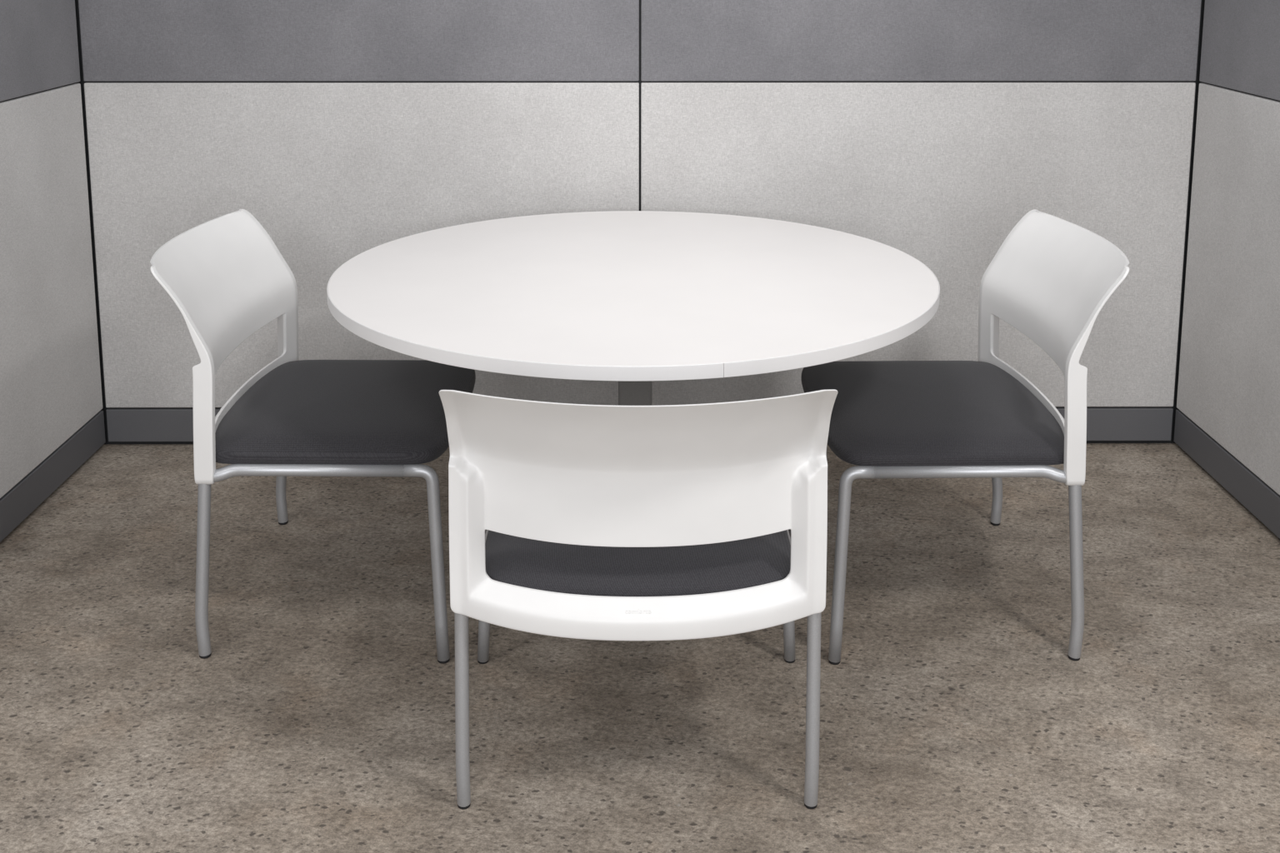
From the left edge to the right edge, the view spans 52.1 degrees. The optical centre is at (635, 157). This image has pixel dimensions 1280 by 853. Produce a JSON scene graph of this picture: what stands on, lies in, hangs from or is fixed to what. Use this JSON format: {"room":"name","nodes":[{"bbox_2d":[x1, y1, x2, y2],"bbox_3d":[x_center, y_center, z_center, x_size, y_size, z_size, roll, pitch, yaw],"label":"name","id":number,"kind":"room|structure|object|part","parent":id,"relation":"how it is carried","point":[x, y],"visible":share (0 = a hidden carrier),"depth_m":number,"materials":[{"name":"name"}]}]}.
{"room":"office","nodes":[
{"label":"office","id":0,"kind":"room"},
{"bbox_2d":[0,0,102,532],"bbox_3d":[-1.680,0.481,1.442,0.075,1.680,5.099,0,9,0],"label":"wall","id":1,"kind":"structure","parent":0,"point":[51,386],"depth_m":3.63,"materials":[{"name":"grey fabric"}]},
{"bbox_3d":[-1.655,-0.287,2.602,0.018,0.539,2.528,0,9,0],"label":"fabric panel","id":2,"kind":"part","parent":1,"relation":"part of","materials":[{"name":"grey fabric"}]},
{"bbox_2d":[0,410,105,542],"bbox_3d":[-1.649,1.246,1.558,0.015,0.105,5.081,0,9,0],"label":"baseboard","id":3,"kind":"structure","parent":1,"relation":"attached to","point":[25,497],"depth_m":3.69,"materials":[{"name":"grey paint"}]},
{"bbox_2d":[0,443,1279,852],"bbox_3d":[-0.004,1.315,1.735,9.000,0.060,9.000,0,9,0],"label":"floor","id":4,"kind":"structure","parent":0,"point":[957,716],"depth_m":2.74,"materials":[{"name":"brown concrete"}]},
{"bbox_2d":[150,209,475,664],"bbox_3d":[-0.740,0.614,3.131,0.709,0.873,0.711,0,9,1],"label":"chair","id":5,"kind":"object","parent":4,"relation":"on","point":[227,279],"visible":0.98,"depth_m":2.98,"materials":[{"name":"white plastic"}]},
{"bbox_3d":[-0.938,0.847,2.842,0.050,0.495,0.028,-3,10,-17],"label":"leg","id":6,"kind":"part","parent":5,"relation":"part of","materials":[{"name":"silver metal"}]},
{"bbox_3d":[-0.989,0.424,3.108,0.196,0.491,0.688,0,9,1],"label":"backrest","id":7,"kind":"part","parent":5,"relation":"part of","materials":[{"name":"white plastic"}]},
{"bbox_3d":[-0.936,0.740,3.494,0.065,0.495,0.027,2,10,15],"label":"leg","id":8,"kind":"part","parent":5,"relation":"part of","materials":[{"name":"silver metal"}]},
{"bbox_3d":[-0.712,0.681,2.820,0.432,0.040,0.035,0,9,1],"label":"rail","id":9,"kind":"part","parent":5,"relation":"part of","materials":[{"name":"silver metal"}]},
{"bbox_3d":[-0.682,0.585,3.130,0.563,0.057,0.644,0,9,1],"label":"seat","id":10,"kind":"part","parent":5,"relation":"part of","materials":[{"name":"grey fabric"}]},
{"bbox_3d":[-0.451,0.877,2.846,0.102,0.435,0.045,4,10,21],"label":"leg","id":11,"kind":"part","parent":5,"relation":"part of","materials":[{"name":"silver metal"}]},
{"bbox_2d":[326,210,939,405],"bbox_3d":[-0.005,0.653,3.227,1.444,0.765,1.444,0,9,0],"label":"round table","id":12,"kind":"object","parent":4,"relation":"on","point":[635,299],"visible":0.84,"depth_m":2.94,"materials":[{"name":"white laminate"}]},
{"bbox_2d":[439,389,837,809],"bbox_3d":[-0.002,0.742,2.479,0.707,0.830,0.724,0,9,0],"label":"chair","id":13,"kind":"object","parent":4,"relation":"on","point":[602,522],"visible":1,"depth_m":2.26,"materials":[{"name":"white plastic"}]},
{"bbox_3d":[-0.310,0.937,2.342,0.028,0.480,0.034,0,9,0],"label":"leg","id":14,"kind":"part","parent":13,"relation":"part of","materials":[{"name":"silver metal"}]},
{"bbox_3d":[-0.314,0.900,2.792,0.041,0.407,0.098,-3,10,-17],"label":"leg","id":15,"kind":"part","parent":13,"relation":"part of","materials":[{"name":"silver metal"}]},
{"bbox_3d":[0.004,0.704,2.550,0.576,0.060,0.565,0,9,0],"label":"seat","id":16,"kind":"part","parent":13,"relation":"part of","materials":[{"name":"grey fabric"}]},
{"bbox_3d":[0.005,0.602,2.205,0.660,0.465,0.219,0,9,0],"label":"backrest","id":17,"kind":"part","parent":13,"relation":"part of","materials":[{"name":"white plastic"}]},
{"bbox_3d":[0.320,0.899,2.794,0.040,0.407,0.099,3,10,15],"label":"leg","id":18,"kind":"part","parent":13,"relation":"part of","materials":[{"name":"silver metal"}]},
{"bbox_3d":[0.318,0.936,2.343,0.026,0.480,0.035,0,9,0],"label":"leg","id":19,"kind":"part","parent":13,"relation":"part of","materials":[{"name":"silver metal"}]},
{"bbox_2d":[800,209,1129,664],"bbox_3d":[0.756,0.615,3.126,0.698,0.873,0.707,0,9,-1],"label":"chair","id":20,"kind":"object","parent":4,"relation":"on","point":[1050,279],"visible":0.99,"depth_m":2.98,"materials":[{"name":"white plastic"}]},
{"bbox_3d":[0.466,0.879,2.832,0.092,0.435,0.051,0,9,-1],"label":"leg","id":21,"kind":"part","parent":20,"relation":"part of","materials":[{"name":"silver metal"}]},
{"bbox_3d":[0.697,0.586,3.123,0.563,0.057,0.644,0,9,-1],"label":"seat","id":22,"kind":"part","parent":20,"relation":"part of","materials":[{"name":"grey fabric"}]},
{"bbox_3d":[0.728,0.682,2.812,0.434,0.040,0.035,0,9,-1],"label":"rail","id":23,"kind":"part","parent":20,"relation":"part of","materials":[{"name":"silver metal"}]},
{"bbox_3d":[0.953,0.741,3.489,0.071,0.495,0.027,-2,10,-14],"label":"leg","id":24,"kind":"part","parent":20,"relation":"part of","materials":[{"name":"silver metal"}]},
{"bbox_3d":[1.004,0.425,3.102,0.196,0.491,0.688,0,9,-1],"label":"backrest","id":25,"kind":"part","parent":20,"relation":"part of","materials":[{"name":"white plastic"}]},
{"bbox_3d":[0.954,0.848,2.834,0.050,0.495,0.028,4,10,26],"label":"leg","id":26,"kind":"part","parent":20,"relation":"part of","materials":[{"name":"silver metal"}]},
{"bbox_2d":[75,0,1204,444],"bbox_3d":[0.015,0.065,3.987,3.477,1.680,0.075,0,9,0],"label":"wall","id":27,"kind":"structure","parent":0,"point":[927,131],"depth_m":3.93,"materials":[{"name":"grey fabric"}]},
{"bbox_3d":[-0.817,-0.494,3.865,1.654,0.539,0.018,0,9,0],"label":"fabric panel","id":28,"kind":"part","parent":27,"relation":"part of","materials":[{"name":"grey fabric"}]},
{"bbox_3d":[-0.817,0.276,3.991,1.654,1.013,0.018,0,9,0],"label":"fabric panel","id":29,"kind":"part","parent":27,"relation":"part of","materials":[{"name":"grey fabric"}]},
{"bbox_2d":[105,407,1173,441],"bbox_3d":[0.015,0.833,4.082,3.315,0.105,0.015,0,9,0],"label":"baseboard","id":30,"kind":"structure","parent":27,"relation":"attached to","point":[1102,423],"depth_m":4.07,"materials":[{"name":"grey paint"}]},
{"bbox_3d":[0.845,0.276,3.995,1.656,1.013,0.018,0,9,0],"label":"fabric panel","id":31,"kind":"part","parent":27,"relation":"part of","materials":[{"name":"grey fabric"}]},
{"bbox_3d":[0.845,-0.494,3.869,1.656,0.539,0.018,0,9,0],"label":"fabric panel","id":32,"kind":"part","parent":27,"relation":"part of","materials":[{"name":"grey fabric"}]},
{"bbox_2d":[1176,0,1279,534],"bbox_3d":[1.722,0.480,1.450,0.075,1.680,5.099,0,9,0],"label":"wall","id":33,"kind":"structure","parent":0,"point":[1228,387],"depth_m":3.65,"materials":[{"name":"grey fabric"}]},
{"bbox_2d":[1173,410,1279,539],"bbox_3d":[1.691,1.245,1.566,0.015,0.105,5.081,0,9,0],"label":"baseboard","id":34,"kind":"structure","parent":33,"relation":"attached to","point":[1247,488],"depth_m":3.70,"materials":[{"name":"grey paint"}]},
{"bbox_3d":[1.690,-0.288,2.610,0.018,0.539,2.528,0,9,0],"label":"fabric panel","id":35,"kind":"part","parent":33,"relation":"part of","materials":[{"name":"grey fabric"}]}
]}

